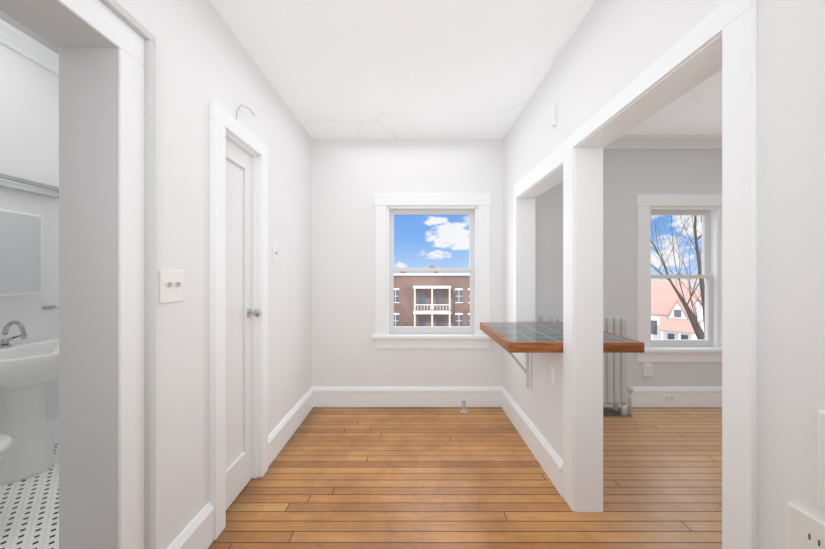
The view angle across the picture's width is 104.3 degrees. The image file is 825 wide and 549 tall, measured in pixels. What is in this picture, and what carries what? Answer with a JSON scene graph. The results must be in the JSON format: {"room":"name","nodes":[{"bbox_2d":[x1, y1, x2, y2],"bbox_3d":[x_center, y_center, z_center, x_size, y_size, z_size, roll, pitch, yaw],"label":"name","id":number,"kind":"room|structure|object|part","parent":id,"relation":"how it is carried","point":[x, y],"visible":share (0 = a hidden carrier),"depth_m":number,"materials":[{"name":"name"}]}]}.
{"room":"empty dining area","nodes":[
{"label":"empty dining area","id":0,"kind":"room"},
{"bbox_2d":[0,443,58,548],"bbox_3d":[-2.310,1.280,0.250,2.380,0.100,4.500,0,0,0],"label":"floor","id":1,"kind":"structure","parent":0,"point":[29,513],"depth_m":1.66,"materials":[{"name":"white tile"}]},
{"bbox_2d":[0,433,13,460],"bbox_3d":[-2.247,0.825,1.438,0.704,0.809,0.485,0,0,0],"label":"toilet","id":2,"kind":"object","parent":1,"relation":"on","point":[6,442],"visible":1,"depth_m":1.54,"materials":[{"name":"white ceramic"}]},
{"bbox_2d":[0,321,58,484],"bbox_3d":[-2.345,0.758,2.000,0.506,0.942,0.576,0,0,0],"label":"pedestal sink","id":3,"kind":"object","parent":1,"relation":"on","point":[29,370],"visible":0.71,"depth_m":1.93,"materials":[{"name":"white ceramic"}]},
{"bbox_2d":[0,321,28,348],"bbox_3d":[-2.490,0.370,2.025,0.160,0.166,0.110,0,0,0],"label":"faucet","id":4,"kind":"object","parent":3,"relation":"on","point":[5,344],"depth_m":1.99,"materials":[{"name":"silver metal"}]},
{"bbox_2d":[0,11,58,432],"bbox_3d":[-3.048,-0.270,0.250,0.904,3.000,4.500,0,0,0],"label":"wall","id":5,"kind":"structure","parent":0,"point":[29,119],"depth_m":2.20,"materials":[{"name":"white paint"}]},
{"bbox_2d":[0,209,41,295],"bbox_3d":[-2.547,-0.135,1.975,0.103,0.530,0.390,0,0,0],"label":"mirror","id":6,"kind":"object","parent":5,"relation":"attached to","point":[20,253],"visible":1,"depth_m":2.04,"materials":[{"name":"white mirror"}]},
{"bbox_2d":[0,173,58,197],"bbox_3d":[-2.545,-0.592,2.000,0.108,0.087,0.680,0,0,0],"label":"sconce","id":7,"kind":"object","parent":5,"relation":"attached to","point":[15,183],"visible":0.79,"depth_m":2.11,"materials":[{"name":"silver metal"}]},
{"bbox_2d":[0,18,58,75],"bbox_3d":[-2.555,-1.510,0.200,0.090,0.100,4.400,0,0,0],"label":"crown molding","id":8,"kind":"structure","parent":5,"relation":"attached to","point":[22,43],"depth_m":2.10,"materials":[{"name":"white wood"}]},
{"bbox_2d":[42,306,58,308],"bbox_3d":[-2.563,0.235,2.290,0.072,0.020,0.080,0,0,0],"label":"hook","id":9,"kind":"object","parent":5,"relation":"attached to","point":[48,307],"visible":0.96,"depth_m":2.27,"materials":[{"name":"silver metal"}]},
{"bbox_2d":[46,417,58,445],"bbox_3d":[-2.587,1.139,0.200,0.026,0.182,4.400,0,0,0],"label":"baseboard","id":10,"kind":"structure","parent":5,"relation":"attached to","point":[53,428],"depth_m":2.29,"materials":[{"name":"white"}]},
{"bbox_2d":[116,0,311,548],"bbox_3d":[-1.030,-0.270,0.500,0.180,3.000,5.000,0,0,0],"label":"wall","id":11,"kind":"structure","parent":0,"point":[204,58],"depth_m":1.42,"materials":[{"name":"white paint"}]},
{"bbox_2d":[0,0,155,548],"bbox_3d":[-1.017,0.194,0.631,0.214,2.073,1.018,0,0,0],"label":"door frame","id":12,"kind":"structure","parent":11,"relation":"attached to","point":[88,286],"depth_m":1.02,"materials":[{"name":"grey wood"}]},
{"bbox_3d":[-0.925,0.194,0.631,0.030,2.073,1.018,0,0,0],"label":"bath door trim backband","id":13,"kind":"part","parent":12,"relation":"part of","materials":[{"name":"white wood"}]},
{"bbox_2d":[159,270,183,302],"bbox_3d":[-0.931,0.046,1.250,0.018,0.123,0.123,0,0,0],"label":"double light switch","id":14,"kind":"object","parent":11,"relation":"attached to","point":[171,286],"visible":1,"depth_m":1.24,"materials":[{"name":"white plastic"}]},
{"bbox_2d":[167,502,213,548],"bbox_3d":[-0.926,1.139,1.310,0.026,0.182,0.340,0,0,0],"label":"baseboard","id":15,"kind":"structure","parent":11,"relation":"attached to","point":[196,532],"depth_m":1.38,"materials":[{"name":"white wood"}]},
{"bbox_2d":[210,102,267,539],"bbox_3d":[-1.015,0.215,1.755,0.210,2.030,0.540,0,0,0],"label":"door frame","id":16,"kind":"structure","parent":11,"relation":"attached to","point":[224,124],"depth_m":1.56,"materials":[{"name":"white wood"}]},
{"bbox_2d":[226,138,251,509],"bbox_3d":[-0.980,0.258,1.755,0.035,1.929,0.354,0,0,0],"label":"closet door","id":17,"kind":"structure","parent":11,"relation":"in","point":[238,320],"depth_m":1.79,"materials":[{"name":"white wood"}]},
{"bbox_2d":[247,308,260,316],"bbox_3d":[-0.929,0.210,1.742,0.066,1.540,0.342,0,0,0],"label":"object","id":18,"kind":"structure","parent":17,"relation":"attached to","point":[256,312],"depth_m":1.87,"materials":[{"name":"silver metal"}]},
{"bbox_2d":[236,104,254,119],"bbox_3d":[-0.913,-0.864,1.763,0.016,0.118,0.139,0,0,15],"label":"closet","id":19,"kind":"object","parent":11,"relation":"attached to","point":[243,106],"visible":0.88,"depth_m":1.72,"materials":[{"name":"grey"}]},
{"bbox_2d":[273,245,277,262],"bbox_3d":[-0.931,-0.140,2.190,0.018,0.116,0.072,0,0,0],"label":"light switch","id":20,"kind":"object","parent":11,"relation":"attached to","point":[275,254],"visible":1,"depth_m":2.19,"materials":[{"name":"white plastic"}]},
{"bbox_2d":[268,387,314,466],"bbox_3d":[-0.926,1.139,2.493,0.026,0.182,0.915,0,0,0],"label":"baseboard","id":21,"kind":"structure","parent":11,"relation":"attached to","point":[280,435],"depth_m":2.40,"materials":[{"name":"white wood"}]},
{"bbox_2d":[210,0,594,138],"bbox_3d":[-0.048,-1.300,0.500,1.785,0.060,5.000,0,0,0],"label":"ceiling","id":22,"kind":"structure","parent":0,"point":[404,69],"depth_m":1.89,"materials":[{"name":"white paint"}]},
{"bbox_2d":[208,407,721,548],"bbox_3d":[1.590,1.280,0.500,5.420,0.100,5.000,0,0,0],"label":"floor","id":23,"kind":"structure","parent":0,"point":[397,478],"depth_m":1.84,"materials":[{"name":"brown wood"}]},
{"bbox_2d":[460,400,467,413],"bbox_3d":[0.460,1.180,2.870,0.070,0.100,0.070,0,0,0],"label":"pipe stub","id":24,"kind":"object","parent":23,"relation":"on","point":[463,411],"visible":1,"depth_m":2.86,"materials":[{"name":"grey metal"}]},
{"bbox_2d":[538,314,632,416],"bbox_3d":[1.542,0.795,2.860,0.844,0.870,0.170,0,0,0],"label":"radiator","id":25,"kind":"object","parent":23,"relation":"on","point":[615,388],"visible":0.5,"depth_m":2.79,"materials":[{"name":"white metal"}]},
{"bbox_2d":[312,139,721,386],"bbox_3d":[1.590,-0.270,3.070,5.420,3.000,0.140,0,0,0],"label":"wall","id":26,"kind":"structure","parent":0,"point":[351,178],"depth_m":3.00,"materials":[{"name":"white paint"}]},
{"bbox_2d":[315,387,498,406],"bbox_3d":[-0.048,1.139,2.987,1.785,0.182,0.026,0,0,0],"label":"baseboard","id":27,"kind":"structure","parent":26,"relation":"attached to","point":[324,396],"depth_m":2.98,"materials":[{"name":"white wood"}]},
{"bbox_2d":[372,194,491,348],"bbox_3d":[0.185,-0.029,3.042,1.124,1.437,0.195,0,0,0],"label":"window","id":28,"kind":"structure","parent":26,"relation":"in","point":[388,334],"depth_m":2.98,"materials":[{"name":"white wood"}]},
{"bbox_3d":[0.185,-0.329,3.103,0.826,0.599,0.035,0,0,0],"label":"sash","id":29,"kind":"part","parent":28,"relation":"part of","materials":[{"name":"white wood"}]},
{"bbox_3d":[0.185,0.246,3.062,0.826,0.623,0.035,0,0,0],"label":"sash","id":30,"kind":"part","parent":28,"relation":"part of","materials":[{"name":"white wood"}]},
{"bbox_3d":[0.185,0.578,2.995,1.124,0.035,0.100,0,0,0],"label":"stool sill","id":31,"kind":"part","parent":28,"relation":"part of","materials":[{"name":"white wood"}]},
{"bbox_3d":[0.185,-0.035,3.070,0.870,1.230,0.140,0,0,0],"label":"jamb trim","id":32,"kind":"part","parent":28,"relation":"part of","materials":[{"name":"white wood"}]},
{"bbox_3d":[0.185,-0.042,3.082,0.740,1.087,0.044,0,0,0],"label":"glass","id":33,"kind":"part","parent":28,"relation":"part of","materials":[{"name":"clear glass"}]},
{"bbox_2d":[642,363,651,375],"bbox_3d":[2.185,0.885,2.985,0.075,0.115,0.031,0,0,0],"label":"electrical outlet","id":34,"kind":"object","parent":26,"relation":"attached to","point":[646,369],"visible":1,"depth_m":2.97,"materials":[{"name":"white plastic"}]},
{"bbox_2d":[603,387,721,406],"bbox_3d":[2.592,1.139,2.987,3.215,0.182,0.026,0,0,0],"label":"baseboard","id":35,"kind":"structure","parent":26,"relation":"attached to","point":[683,396],"depth_m":2.96,"materials":[{"name":"white"}]},
{"bbox_2d":[603,134,721,148],"bbox_3d":[2.592,-1.220,2.955,3.215,0.100,0.090,0,0,0],"label":"crown molding","id":36,"kind":"structure","parent":26,"relation":"attached to","point":[668,141],"depth_m":2.94,"materials":[{"name":"white wood"}]},
{"bbox_2d":[665,395,673,400],"bbox_3d":[2.380,1.145,2.971,0.085,0.050,0.006,0,0,0],"label":"outlet","id":37,"kind":"object","parent":26,"relation":"attached to","point":[669,397],"visible":1,"depth_m":2.97,"materials":[{"name":"white plastic"}]},
{"bbox_2d":[636,195,721,361],"bbox_3d":[2.538,0.036,3.058,0.899,1.557,0.164,0,0,0],"label":"room window","id":38,"kind":"structure","parent":26,"relation":"in","point":[680,282],"depth_m":3.00,"materials":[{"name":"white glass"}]},
{"bbox_3d":[2.538,-0.292,3.103,0.641,0.661,0.035,0,0,0],"label":"window right room sash upper","id":39,"kind":"part","parent":38,"relation":"part of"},
{"bbox_3d":[2.538,0.343,3.062,0.641,0.681,0.035,0,0,0],"label":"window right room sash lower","id":40,"kind":"part","parent":38,"relation":"part of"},
{"bbox_2d":[644,347,721,352],"bbox_3d":[2.538,0.703,2.995,0.939,0.035,0.100,0,0,0],"label":"sill","id":41,"kind":"structure","parent":26,"relation":"attached to","point":[683,350],"depth_m":2.95,"materials":[{"name":"white wood"}]},
{"bbox_2d":[503,0,824,548],"bbox_3d":[0.915,-0.270,0.500,0.140,3.000,5.000,0,0,0],"label":"wall","id":42,"kind":"structure","parent":0,"point":[611,50],"depth_m":0.76,"materials":[{"name":"white paint"}]},
{"bbox_2d":[499,387,562,496],"bbox_3d":[0.832,1.139,2.363,0.026,0.182,1.175,0,0,0],"label":"baseboard","id":43,"kind":"structure","parent":42,"relation":"attached to","point":[549,460],"depth_m":2.15,"materials":[{"name":"white wood"}]},
{"bbox_2d":[549,367,554,385],"bbox_3d":[0.837,0.610,1.925,0.016,0.105,0.040,0,0,0],"label":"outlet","id":44,"kind":"object","parent":42,"relation":"attached to","point":[552,376],"visible":1,"depth_m":1.91,"materials":[{"name":"white plastic"}]},
{"bbox_2d":[551,104,555,126],"bbox_3d":[0.836,-0.940,1.900,0.018,0.120,0.035,0,0,0],"label":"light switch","id":45,"kind":"object","parent":42,"relation":"attached to","point":[553,115],"visible":0.94,"depth_m":1.88,"materials":[{"name":"white plastic"}]},
{"bbox_2d":[480,322,643,387],"bbox_3d":[0.912,0.595,2.166,0.755,0.431,0.768,0,0,0],"label":"shelf","id":46,"kind":"object","parent":42,"relation":"attached to","point":[526,338],"visible":0.77,"depth_m":1.93,"materials":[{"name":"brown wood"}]},
{"bbox_3d":[0.912,0.407,2.166,0.755,0.055,0.768,0,0,0],"label":"wood frame","id":47,"kind":"part","parent":46,"relation":"part of","materials":[{"name":"brown wood"}]},
{"bbox_2d":[514,0,756,548],"bbox_3d":[0.909,0.250,1.713,0.156,1.960,1.854,0,0,0],"label":"door frame","id":48,"kind":"structure","parent":42,"relation":"attached to","point":[723,36],"depth_m":1.10,"materials":[{"name":"white wood"}]},
{"bbox_2d":[787,503,824,548],"bbox_3d":[0.839,0.570,0.665,0.013,0.125,0.100,0,0,0],"label":"electrical outlet","id":49,"kind":"object","parent":42,"relation":"attached to","point":[805,530],"visible":1,"depth_m":0.68,"materials":[{"name":"white plastic"}]},
{"bbox_2d":[818,410,824,510],"bbox_3d":[0.835,0.375,0.568,0.020,0.200,0.175,0,0,0],"label":"switch box","id":50,"kind":"object","parent":42,"relation":"attached to","point":[821,459],"visible":0.93,"depth_m":0.65,"materials":[{"name":"white plastic"}]},
{"bbox_2d":[625,69,721,133],"bbox_3d":[2.592,-1.300,0.500,3.215,0.060,5.000,0,0,0],"label":"ceiling","id":51,"kind":"structure","parent":0,"point":[697,109],"depth_m":2.55,"materials":[{"name":"white paint"}]},
{"label":"outside","id":52,"kind":"structure","parent":0,"visible":0},
{"bbox_3d":[20.000,10.530,81.750,200.000,0.600,156.500,0,0,0],"label":"ground","id":53,"kind":"structure","parent":52,"visible":0},
{"bbox_2d":[394,275,469,325],"bbox_3d":[1.000,5.105,51.000,30.000,10.250,12.000,0,0,0],"label":"brick block","id":54,"kind":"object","parent":53,"relation":"on","point":[407,285],"depth_m":45.00,"materials":[{"name":"brown brick"}]},
{"bbox_2d":[394,290,469,325],"bbox_3d":[1.050,6.880,45.030,26.000,9.400,0.140,0,0,0],"label":"glazing","id":55,"kind":"object","parent":54,"relation":"attached to","point":[440,319],"depth_m":44.97,"materials":[{"name":"grey"}]},
{"bbox_2d":[394,273,469,325],"bbox_3d":[1.000,5.745,50.050,30.400,11.770,13.900,0,0,0],"label":"trim","id":56,"kind":"structure","parent":54,"relation":"attached to","point":[432,311],"depth_m":43.23,"materials":[{"name":"white"}]},
{"bbox_2d":[651,302,694,338],"bbox_3d":[28.014,6.550,38.484,9.150,7.360,10.200,0,0,40],"label":"wall","id":57,"kind":"structure","parent":53,"relation":"on","point":[659,332],"depth_m":34.38,"materials":[{"name":"white paint"}]},
{"bbox_2d":[651,310,687,338],"bbox_3d":[26.541,6.680,36.328,7.030,5.900,1.700,0,0,40],"label":"glazing","id":58,"kind":"object","parent":57,"relation":"attached to","point":[654,322],"depth_m":34.34,"materials":[{"name":"grey"}]},
{"bbox_2d":[651,294,700,332],"bbox_3d":[27.988,4.140,38.571,9.600,3.380,10.700,0,0,40],"label":"house roof","id":59,"kind":"structure","parent":57,"relation":"on","point":[682,325],"depth_m":35.62,"materials":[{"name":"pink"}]},
{"bbox_2d":[651,273,704,293],"bbox_3d":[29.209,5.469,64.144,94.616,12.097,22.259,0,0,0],"label":"tree","id":60,"kind":"object","parent":53,"relation":"on","point":[691,283],"depth_m":57.87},
{"bbox_2d":[651,215,704,338],"bbox_3d":[10.208,1.242,12.693,7.711,18.098,5.858,0,0,0],"label":"tree","id":61,"kind":"object","parent":53,"relation":"on","point":[693,317],"depth_m":12.20,"materials":[{"name":"brown plant"}]},
{"bbox_2d":[655,215,704,332],"bbox_3d":[17.252,-0.066,19.426,8.528,20.640,7.290,0,0,0],"label":"tree","id":62,"kind":"object","parent":53,"relation":"on","point":[698,253],"depth_m":19.93,"materials":[{"name":"brown plant"}]},
{"bbox_2d":[693,301,703,338],"bbox_3d":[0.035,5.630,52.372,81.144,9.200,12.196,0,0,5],"label":"wall","id":63,"kind":"structure","parent":53,"relation":"on","point":[700,315],"depth_m":44.00,"materials":[{"name":"white"}]},
{"bbox_2d":[651,281,700,300],"bbox_3d":[32.000,2.325,48.000,16.600,2.590,8.600,0,0,0],"label":"house roof","id":64,"kind":"structure","parent":63,"relation":"on","point":[662,287],"depth_m":46.27,"materials":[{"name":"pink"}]}
]}

